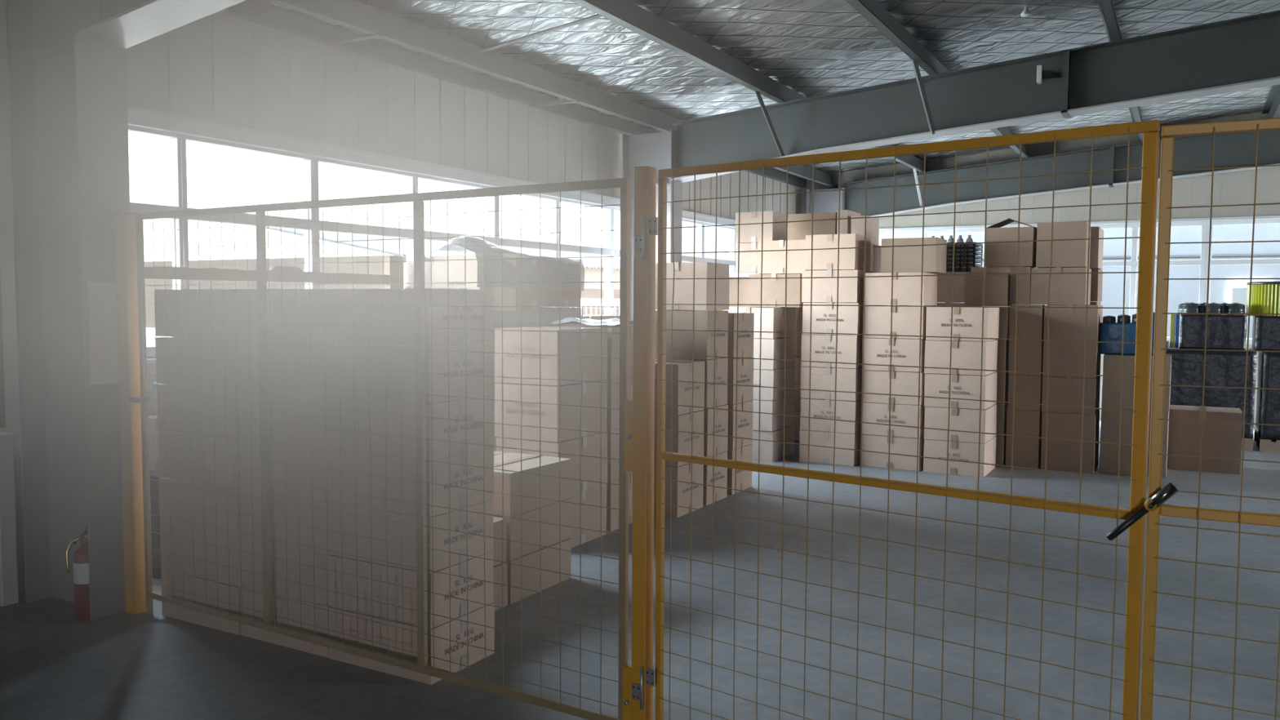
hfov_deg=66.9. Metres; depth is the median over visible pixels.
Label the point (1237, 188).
wall
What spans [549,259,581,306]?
carton
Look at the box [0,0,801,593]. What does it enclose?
wall
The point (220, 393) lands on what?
carton
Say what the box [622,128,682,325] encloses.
steel column
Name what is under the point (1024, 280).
carton
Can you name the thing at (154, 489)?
storage box
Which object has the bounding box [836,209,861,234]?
carton
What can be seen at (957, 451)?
carton
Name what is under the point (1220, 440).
carton
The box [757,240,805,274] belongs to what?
carton
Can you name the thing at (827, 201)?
steel column
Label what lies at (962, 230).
window
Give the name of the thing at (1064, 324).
carton
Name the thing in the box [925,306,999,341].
carton
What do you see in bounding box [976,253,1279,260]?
wall ledge
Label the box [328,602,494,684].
carton
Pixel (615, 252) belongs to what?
window
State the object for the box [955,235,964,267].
bottle
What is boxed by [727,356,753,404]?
carton
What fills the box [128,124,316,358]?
window
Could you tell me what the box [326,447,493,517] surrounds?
carton
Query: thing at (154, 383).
carton
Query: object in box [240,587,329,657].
carton
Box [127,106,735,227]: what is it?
trim
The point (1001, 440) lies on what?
carton
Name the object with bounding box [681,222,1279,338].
window
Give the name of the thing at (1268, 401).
load
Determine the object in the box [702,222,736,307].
window
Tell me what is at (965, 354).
carton
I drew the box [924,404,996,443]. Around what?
carton
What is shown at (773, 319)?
carton
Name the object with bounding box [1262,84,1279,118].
pendant lamp
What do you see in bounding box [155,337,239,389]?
carton
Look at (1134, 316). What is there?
keg
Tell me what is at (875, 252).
carton
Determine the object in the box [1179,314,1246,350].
load
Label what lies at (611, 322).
plastic sheet
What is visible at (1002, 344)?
carton
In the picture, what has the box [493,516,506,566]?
carton
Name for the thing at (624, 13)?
ceiling beam
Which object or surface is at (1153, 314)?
keg
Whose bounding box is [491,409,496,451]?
carton
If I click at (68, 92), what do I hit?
steel column
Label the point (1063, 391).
carton
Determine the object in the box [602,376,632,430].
carton
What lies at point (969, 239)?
bottle
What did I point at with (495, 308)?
carton
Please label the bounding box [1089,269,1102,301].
carton
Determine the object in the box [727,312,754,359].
carton
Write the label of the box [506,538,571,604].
carton
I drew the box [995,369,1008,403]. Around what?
carton
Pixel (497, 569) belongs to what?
carton
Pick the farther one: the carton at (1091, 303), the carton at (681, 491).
the carton at (1091, 303)
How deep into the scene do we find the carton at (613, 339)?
6.52 m
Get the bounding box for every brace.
[755,91,784,156]
[911,58,935,134]
[912,168,922,206]
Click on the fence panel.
(421, 666)
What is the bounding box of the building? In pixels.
[144,226,619,328]
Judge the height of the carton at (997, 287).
0.314 m
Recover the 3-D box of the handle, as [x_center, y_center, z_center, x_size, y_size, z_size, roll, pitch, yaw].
[1.177,0.355,2.270,0.148,0.152,0.036,2,4,29]
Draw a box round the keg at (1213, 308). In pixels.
[1204,302,1222,313]
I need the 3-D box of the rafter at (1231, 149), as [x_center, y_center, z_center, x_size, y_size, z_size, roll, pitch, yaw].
[8.990,-2.662,11.248,13.543,1.620,0.250,2,4,29]
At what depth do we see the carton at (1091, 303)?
9.41 m
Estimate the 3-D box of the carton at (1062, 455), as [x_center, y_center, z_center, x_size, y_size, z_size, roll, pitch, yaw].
[4.090,0.750,9.203,0.457,0.539,0.554,2,4,29]
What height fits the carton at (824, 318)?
0.310 m
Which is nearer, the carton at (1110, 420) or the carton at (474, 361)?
the carton at (474, 361)
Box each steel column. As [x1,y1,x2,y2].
[5,0,130,621]
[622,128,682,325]
[805,186,844,213]
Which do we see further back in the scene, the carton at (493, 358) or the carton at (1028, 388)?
the carton at (1028, 388)
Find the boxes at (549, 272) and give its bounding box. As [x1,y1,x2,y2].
[426,235,584,291]
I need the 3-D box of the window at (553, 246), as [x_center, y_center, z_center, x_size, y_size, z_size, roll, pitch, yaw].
[-0.803,-0.911,9.394,0.092,1.380,1.960,2,4,29]
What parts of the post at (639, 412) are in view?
lug plate, lug plate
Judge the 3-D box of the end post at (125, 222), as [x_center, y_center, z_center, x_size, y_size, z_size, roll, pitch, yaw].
[-2.496,0.269,4.752,0.093,1.965,0.073,2,4,29]
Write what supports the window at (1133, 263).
in the wall at (1237, 188)
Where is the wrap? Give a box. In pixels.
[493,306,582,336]
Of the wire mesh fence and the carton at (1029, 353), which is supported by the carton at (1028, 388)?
the carton at (1029, 353)
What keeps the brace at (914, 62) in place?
attached to the rafter at (1241, 53)
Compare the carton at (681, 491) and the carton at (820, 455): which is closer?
the carton at (681, 491)
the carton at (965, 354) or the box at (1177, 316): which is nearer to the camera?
the carton at (965, 354)
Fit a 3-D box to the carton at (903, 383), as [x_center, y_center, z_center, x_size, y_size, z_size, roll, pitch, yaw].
[2.484,0.242,9.281,0.557,0.304,0.559,2,4,29]
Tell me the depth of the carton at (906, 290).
8.99 m
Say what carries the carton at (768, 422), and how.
on the carton at (770, 451)
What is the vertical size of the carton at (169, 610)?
0.228 m
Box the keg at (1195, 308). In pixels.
[1182,302,1201,313]
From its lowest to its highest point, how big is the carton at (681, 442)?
0.370 m
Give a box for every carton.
[148,415,160,471]
[151,381,160,415]
[155,288,267,338]
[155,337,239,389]
[157,383,236,438]
[158,430,239,488]
[161,569,240,635]
[234,288,324,342]
[235,339,333,395]
[236,389,330,448]
[236,439,329,501]
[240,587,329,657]
[324,288,493,346]
[324,342,493,403]
[325,395,493,460]
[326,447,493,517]
[327,499,493,573]
[328,551,493,628]
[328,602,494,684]
[403,262,434,288]
[434,254,515,306]
[490,306,515,358]
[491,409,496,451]
[493,358,497,409]
[493,450,506,455]
[493,452,571,516]
[493,498,570,560]
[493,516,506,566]
[493,562,507,610]
[494,326,607,386]
[494,380,607,442]
[496,431,607,493]
[501,306,550,310]
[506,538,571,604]
[515,257,550,306]
[515,306,575,308]
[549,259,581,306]
[562,324,633,378]
[568,484,607,547]
[582,315,589,324]
[582,315,619,324]
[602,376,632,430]
[606,427,632,480]
[606,474,632,531]
[653,410,703,466]
[653,462,703,517]
[654,309,728,359]
[654,357,728,408]
[654,359,705,415]
[655,262,729,310]
[702,404,728,457]
[702,451,727,505]
[724,306,795,338]
[725,400,753,449]
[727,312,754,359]
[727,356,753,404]
[727,444,752,494]
[728,277,748,306]
[735,210,787,243]
[736,242,757,273]
[748,273,813,306]
[751,395,794,431]
[751,425,794,462]
[752,366,795,400]
[753,337,795,369]
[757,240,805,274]
[786,212,836,239]
[793,411,800,438]
[794,383,800,411]
[795,302,826,328]
[795,328,802,356]
[795,356,800,383]
[799,429,861,466]
[800,334,862,368]
[800,366,864,400]
[800,398,863,433]
[801,269,874,302]
[802,302,863,335]
[804,233,871,271]
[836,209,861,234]
[850,215,879,244]
[861,434,924,471]
[862,337,928,372]
[862,369,925,404]
[862,402,924,438]
[863,306,926,338]
[864,272,937,305]
[870,244,881,272]
[880,237,946,273]
[923,302,964,306]
[923,435,996,477]
[924,339,997,375]
[924,372,997,409]
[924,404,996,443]
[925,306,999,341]
[936,271,970,302]
[964,273,1010,306]
[970,266,1010,273]
[985,217,1036,267]
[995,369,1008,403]
[995,432,1006,466]
[996,339,1008,370]
[996,402,1007,434]
[998,307,1008,338]
[1005,409,1042,468]
[1007,374,1042,411]
[1008,266,1033,304]
[1008,304,1044,339]
[1008,339,1044,375]
[1030,266,1091,304]
[1035,221,1090,268]
[1040,409,1099,473]
[1041,376,1100,414]
[1042,340,1101,377]
[1043,304,1102,341]
[1046,302,1101,305]
[1089,226,1103,269]
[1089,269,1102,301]
[1098,408,1169,478]
[1101,354,1171,411]
[1166,404,1242,474]
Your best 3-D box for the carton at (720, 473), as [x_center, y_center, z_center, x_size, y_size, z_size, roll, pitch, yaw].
[0.383,0.907,7.660,0.511,0.372,0.386,2,4,29]
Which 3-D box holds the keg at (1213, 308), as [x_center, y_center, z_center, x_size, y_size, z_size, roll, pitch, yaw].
[6.244,-0.560,10.550,0.180,0.130,0.180,2,4,29]
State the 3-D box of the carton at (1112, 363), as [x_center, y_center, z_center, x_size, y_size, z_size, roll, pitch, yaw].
[4.585,0.191,8.938,0.547,0.486,0.537,2,4,29]
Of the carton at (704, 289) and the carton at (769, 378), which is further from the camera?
the carton at (769, 378)
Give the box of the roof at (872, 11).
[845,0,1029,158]
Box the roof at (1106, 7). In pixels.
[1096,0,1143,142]
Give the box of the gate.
[631,120,1159,719]
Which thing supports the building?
on the ground
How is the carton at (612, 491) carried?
on the floor
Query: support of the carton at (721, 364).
on the carton at (721, 418)
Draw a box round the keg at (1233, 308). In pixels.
[1225,302,1245,315]
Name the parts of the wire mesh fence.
rail, rail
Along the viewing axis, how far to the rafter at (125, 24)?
4.43 m
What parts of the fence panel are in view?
rail, rail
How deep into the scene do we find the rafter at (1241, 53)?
8.22 m
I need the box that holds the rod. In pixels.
[469,13,602,56]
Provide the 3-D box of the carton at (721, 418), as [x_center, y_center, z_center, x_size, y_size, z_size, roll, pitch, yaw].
[0.387,0.536,7.629,0.511,0.372,0.386,2,4,29]
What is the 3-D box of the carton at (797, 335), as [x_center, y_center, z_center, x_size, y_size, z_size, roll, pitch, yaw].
[1.988,-0.205,11.167,0.506,0.312,0.510,2,4,29]
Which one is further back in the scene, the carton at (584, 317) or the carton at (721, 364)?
the carton at (584, 317)
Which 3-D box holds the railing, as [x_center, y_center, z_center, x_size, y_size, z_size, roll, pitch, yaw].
[-0.801,-0.184,16.196,0.160,2.010,3.800,2,4,29]
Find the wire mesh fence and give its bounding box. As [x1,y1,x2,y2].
[1139,117,1279,719]
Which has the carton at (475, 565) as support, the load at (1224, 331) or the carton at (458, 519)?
the carton at (458, 519)
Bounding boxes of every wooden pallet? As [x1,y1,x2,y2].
[1241,438,1253,450]
[1253,430,1279,453]
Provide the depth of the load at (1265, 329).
10.23 m
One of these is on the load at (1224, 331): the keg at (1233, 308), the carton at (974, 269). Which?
the keg at (1233, 308)
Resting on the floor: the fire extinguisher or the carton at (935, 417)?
the fire extinguisher
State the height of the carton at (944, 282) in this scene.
0.310 m
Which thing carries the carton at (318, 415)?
on the carton at (277, 450)
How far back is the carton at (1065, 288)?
8.93 m
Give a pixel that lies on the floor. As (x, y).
(55, 664)
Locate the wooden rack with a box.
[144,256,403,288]
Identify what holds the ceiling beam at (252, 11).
attached to the wall at (217, 67)
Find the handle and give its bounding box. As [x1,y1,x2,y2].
[1106,482,1179,540]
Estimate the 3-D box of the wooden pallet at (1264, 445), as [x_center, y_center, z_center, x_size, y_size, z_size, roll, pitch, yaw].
[7.235,0.895,10.454,0.980,0.130,1.000,2,4,29]
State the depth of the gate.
2.61 m
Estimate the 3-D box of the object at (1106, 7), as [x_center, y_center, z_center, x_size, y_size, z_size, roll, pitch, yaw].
[1.333,-2.386,3.422,0.145,0.190,21.500,2,4,29]
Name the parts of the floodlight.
arm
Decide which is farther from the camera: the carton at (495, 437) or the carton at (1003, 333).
the carton at (1003, 333)
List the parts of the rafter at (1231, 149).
splice plate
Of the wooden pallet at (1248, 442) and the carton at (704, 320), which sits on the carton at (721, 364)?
the carton at (704, 320)
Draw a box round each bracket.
[323,33,382,46]
[529,99,579,107]
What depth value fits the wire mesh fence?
2.24 m
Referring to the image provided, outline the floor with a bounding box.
[0,417,1279,719]
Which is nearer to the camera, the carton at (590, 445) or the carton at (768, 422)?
the carton at (590, 445)
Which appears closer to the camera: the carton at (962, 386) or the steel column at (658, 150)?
the carton at (962, 386)
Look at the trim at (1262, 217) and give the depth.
12.96 m
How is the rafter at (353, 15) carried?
attached to the ceiling
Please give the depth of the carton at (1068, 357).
8.92 m
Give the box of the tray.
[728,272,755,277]
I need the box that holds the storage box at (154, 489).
[149,470,161,578]
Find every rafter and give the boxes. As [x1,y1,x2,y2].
[75,0,245,48]
[264,0,837,187]
[671,9,1279,182]
[842,129,1279,217]
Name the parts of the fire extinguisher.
handle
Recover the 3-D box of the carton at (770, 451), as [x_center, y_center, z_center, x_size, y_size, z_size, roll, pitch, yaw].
[1.200,0.819,9.790,0.538,0.300,0.608,2,4,29]
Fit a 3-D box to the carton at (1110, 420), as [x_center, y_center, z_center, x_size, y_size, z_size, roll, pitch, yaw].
[4.590,0.735,8.994,0.548,0.598,0.524,2,4,29]
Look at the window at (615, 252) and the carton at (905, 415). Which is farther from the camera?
the window at (615, 252)
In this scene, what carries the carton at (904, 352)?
on the carton at (903, 383)
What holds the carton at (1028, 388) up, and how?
on the carton at (1026, 451)
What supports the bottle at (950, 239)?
in the plastic crate
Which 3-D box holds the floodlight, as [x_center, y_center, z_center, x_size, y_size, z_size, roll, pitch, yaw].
[3.365,-2.347,7.981,0.160,0.140,0.180,2,4,29]
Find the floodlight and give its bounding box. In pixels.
[1036,64,1060,84]
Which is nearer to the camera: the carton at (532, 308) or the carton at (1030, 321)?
the carton at (532, 308)
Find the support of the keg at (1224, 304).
on the load at (1224, 331)
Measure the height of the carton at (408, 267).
0.368 m
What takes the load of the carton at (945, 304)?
on the carton
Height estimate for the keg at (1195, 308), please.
0.130 m
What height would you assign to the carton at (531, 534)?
0.226 m
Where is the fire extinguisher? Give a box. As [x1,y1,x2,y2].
[65,525,90,619]
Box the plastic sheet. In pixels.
[546,316,633,325]
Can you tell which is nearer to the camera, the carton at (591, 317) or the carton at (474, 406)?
the carton at (474, 406)
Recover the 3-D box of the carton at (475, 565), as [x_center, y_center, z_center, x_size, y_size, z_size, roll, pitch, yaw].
[-0.994,0.950,4.216,0.589,0.228,0.416,2,4,29]
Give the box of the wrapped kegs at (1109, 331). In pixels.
[1100,322,1154,355]
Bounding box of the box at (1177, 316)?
[1174,314,1179,347]
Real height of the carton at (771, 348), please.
0.300 m
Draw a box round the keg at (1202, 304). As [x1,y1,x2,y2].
[1200,302,1208,313]
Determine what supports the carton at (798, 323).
on the carton at (797, 335)
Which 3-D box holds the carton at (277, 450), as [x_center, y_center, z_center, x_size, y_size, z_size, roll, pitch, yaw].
[-1.497,0.474,4.473,0.575,0.228,0.416,2,4,29]
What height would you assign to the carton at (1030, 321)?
0.334 m
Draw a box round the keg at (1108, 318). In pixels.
[1102,315,1115,322]
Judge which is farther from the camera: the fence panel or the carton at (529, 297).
the carton at (529, 297)
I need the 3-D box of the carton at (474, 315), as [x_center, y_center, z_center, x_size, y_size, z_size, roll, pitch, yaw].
[-0.985,-0.190,4.144,0.589,0.228,0.415,2,4,29]
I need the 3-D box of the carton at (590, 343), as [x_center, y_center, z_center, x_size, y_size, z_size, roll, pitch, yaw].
[-0.569,-0.037,6.258,0.490,0.344,0.590,2,4,29]
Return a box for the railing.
[575,288,619,315]
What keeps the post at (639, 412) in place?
on the floor
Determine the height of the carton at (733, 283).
0.302 m
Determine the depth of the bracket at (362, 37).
6.54 m
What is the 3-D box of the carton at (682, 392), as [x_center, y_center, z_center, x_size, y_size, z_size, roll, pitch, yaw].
[0.170,0.193,7.213,0.491,0.370,0.433,2,4,29]
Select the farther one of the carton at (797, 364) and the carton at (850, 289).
the carton at (797, 364)
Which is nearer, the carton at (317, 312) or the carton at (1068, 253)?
the carton at (317, 312)
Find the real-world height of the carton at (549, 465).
0.226 m
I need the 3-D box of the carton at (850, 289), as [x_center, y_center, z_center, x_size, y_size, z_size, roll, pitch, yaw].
[1.937,-0.718,9.470,0.553,0.310,0.559,2,4,29]
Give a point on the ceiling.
(812, 48)
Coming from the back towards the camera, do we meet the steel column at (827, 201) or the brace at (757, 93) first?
the steel column at (827, 201)
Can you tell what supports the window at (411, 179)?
in the wall at (217, 67)
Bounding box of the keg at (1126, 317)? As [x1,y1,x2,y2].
[1116,314,1130,323]
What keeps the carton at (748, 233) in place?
on the carton at (748, 260)
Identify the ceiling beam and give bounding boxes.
[570,0,924,172]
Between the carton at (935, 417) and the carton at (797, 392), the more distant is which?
the carton at (797, 392)
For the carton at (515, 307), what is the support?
on the carton
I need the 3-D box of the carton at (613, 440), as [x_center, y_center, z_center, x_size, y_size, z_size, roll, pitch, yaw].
[-0.265,0.619,6.864,0.491,0.344,0.566,2,4,29]
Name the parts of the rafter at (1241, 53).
splice plate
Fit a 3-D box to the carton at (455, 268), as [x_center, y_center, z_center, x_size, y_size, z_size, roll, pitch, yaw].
[-1.221,-0.582,7.189,0.432,0.376,0.439,2,4,29]
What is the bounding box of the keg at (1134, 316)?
[1131,313,1137,323]
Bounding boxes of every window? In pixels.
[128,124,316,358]
[314,156,497,288]
[497,193,612,315]
[612,207,702,315]
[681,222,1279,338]
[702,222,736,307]
[879,226,1046,306]
[1090,221,1207,342]
[1204,218,1279,344]
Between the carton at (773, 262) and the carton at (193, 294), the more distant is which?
the carton at (773, 262)
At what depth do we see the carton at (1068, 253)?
8.90 m
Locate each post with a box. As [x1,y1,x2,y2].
[112,212,146,614]
[622,165,656,719]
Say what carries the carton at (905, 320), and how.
on the carton at (904, 352)
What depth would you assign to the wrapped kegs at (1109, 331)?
8.81 m
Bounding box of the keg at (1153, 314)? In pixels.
[1152,312,1155,323]
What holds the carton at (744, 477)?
on the floor
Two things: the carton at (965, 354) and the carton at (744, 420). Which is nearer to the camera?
the carton at (744, 420)
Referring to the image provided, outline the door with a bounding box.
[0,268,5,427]
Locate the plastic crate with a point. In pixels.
(975, 247)
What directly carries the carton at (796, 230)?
on the carton
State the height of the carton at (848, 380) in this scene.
0.310 m
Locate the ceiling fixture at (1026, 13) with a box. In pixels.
[1020,5,1031,17]
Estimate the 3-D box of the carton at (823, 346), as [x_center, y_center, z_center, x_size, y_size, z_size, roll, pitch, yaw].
[1.937,-0.098,9.506,0.554,0.310,0.558,2,4,29]
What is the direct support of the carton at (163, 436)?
on the carton
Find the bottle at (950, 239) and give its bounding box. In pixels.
[946,235,955,267]
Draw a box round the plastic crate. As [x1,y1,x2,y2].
[946,241,982,271]
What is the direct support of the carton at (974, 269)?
on the carton at (997, 287)
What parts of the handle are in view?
rod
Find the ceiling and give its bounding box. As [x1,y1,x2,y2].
[270,0,1279,177]
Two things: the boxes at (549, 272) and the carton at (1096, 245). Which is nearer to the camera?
the boxes at (549, 272)
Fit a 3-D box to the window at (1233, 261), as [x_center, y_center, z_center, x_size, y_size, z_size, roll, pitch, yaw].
[8.373,-0.963,11.970,2.410,1.570,0.080,2,4,29]
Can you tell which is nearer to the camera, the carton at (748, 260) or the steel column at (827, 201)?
the carton at (748, 260)
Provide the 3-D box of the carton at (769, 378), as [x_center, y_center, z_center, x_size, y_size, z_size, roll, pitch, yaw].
[1.202,0.220,9.752,0.539,0.300,0.610,2,4,29]
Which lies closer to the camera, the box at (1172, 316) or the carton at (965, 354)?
the carton at (965, 354)
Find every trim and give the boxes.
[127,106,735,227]
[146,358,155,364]
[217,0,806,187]
[879,215,1279,231]
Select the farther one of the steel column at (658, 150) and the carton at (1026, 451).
the steel column at (658, 150)
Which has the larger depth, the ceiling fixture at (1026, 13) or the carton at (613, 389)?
the ceiling fixture at (1026, 13)
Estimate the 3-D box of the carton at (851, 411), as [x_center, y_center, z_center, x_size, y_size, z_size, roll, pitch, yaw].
[1.934,0.521,9.551,0.554,0.310,0.561,2,4,29]
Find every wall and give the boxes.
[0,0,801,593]
[800,111,1279,426]
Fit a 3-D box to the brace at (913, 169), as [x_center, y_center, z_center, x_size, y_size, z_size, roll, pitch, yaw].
[3.933,-2.450,13.719,0.040,0.508,0.499,2,4,29]
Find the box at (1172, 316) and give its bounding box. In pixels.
[1169,314,1175,347]
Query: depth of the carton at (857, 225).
10.62 m
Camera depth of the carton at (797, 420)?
11.05 m
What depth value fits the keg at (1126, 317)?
8.82 m
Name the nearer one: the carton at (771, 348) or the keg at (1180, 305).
the carton at (771, 348)
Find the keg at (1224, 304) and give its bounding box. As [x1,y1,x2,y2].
[1220,302,1228,313]
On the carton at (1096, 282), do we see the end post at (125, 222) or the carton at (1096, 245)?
the carton at (1096, 245)
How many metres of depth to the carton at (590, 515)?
6.26 m
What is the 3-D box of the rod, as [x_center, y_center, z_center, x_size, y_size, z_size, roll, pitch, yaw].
[-0.727,-2.330,6.923,1.381,0.118,0.028,3,4,36]
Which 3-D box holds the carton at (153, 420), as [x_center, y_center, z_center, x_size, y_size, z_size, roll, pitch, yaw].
[-2.597,0.467,5.619,0.410,0.298,0.428,2,4,29]
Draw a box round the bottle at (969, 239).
[964,235,973,267]
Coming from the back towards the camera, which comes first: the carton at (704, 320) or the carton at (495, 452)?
the carton at (704, 320)
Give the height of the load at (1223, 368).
0.930 m
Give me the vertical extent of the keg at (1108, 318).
0.070 m
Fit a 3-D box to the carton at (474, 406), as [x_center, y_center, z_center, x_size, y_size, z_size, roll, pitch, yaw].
[-0.988,0.266,4.173,0.589,0.228,0.416,2,4,29]
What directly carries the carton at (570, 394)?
on the carton at (590, 445)
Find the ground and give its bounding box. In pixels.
[146,327,171,346]
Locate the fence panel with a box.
[128,177,630,719]
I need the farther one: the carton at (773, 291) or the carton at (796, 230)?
the carton at (796, 230)
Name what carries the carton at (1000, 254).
on the carton at (974, 269)
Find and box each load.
[1165,346,1257,438]
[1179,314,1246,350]
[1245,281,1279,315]
[1251,315,1279,351]
[1254,351,1279,440]
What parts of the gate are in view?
rail, rail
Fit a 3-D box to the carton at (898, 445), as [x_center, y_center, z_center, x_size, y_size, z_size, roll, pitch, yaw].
[2.474,0.852,9.319,0.558,0.304,0.558,2,4,29]
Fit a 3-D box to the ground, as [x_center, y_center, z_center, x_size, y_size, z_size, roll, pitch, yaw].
[1.659,-0.086,33.555,150.000,0.250,140.000,2,4,29]
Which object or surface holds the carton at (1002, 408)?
on the carton at (1001, 440)
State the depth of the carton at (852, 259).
9.25 m
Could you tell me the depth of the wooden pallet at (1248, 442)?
10.31 m
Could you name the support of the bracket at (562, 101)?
attached to the rafter at (353, 15)
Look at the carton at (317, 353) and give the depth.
4.25 m
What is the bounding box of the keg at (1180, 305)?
[1177,302,1186,312]

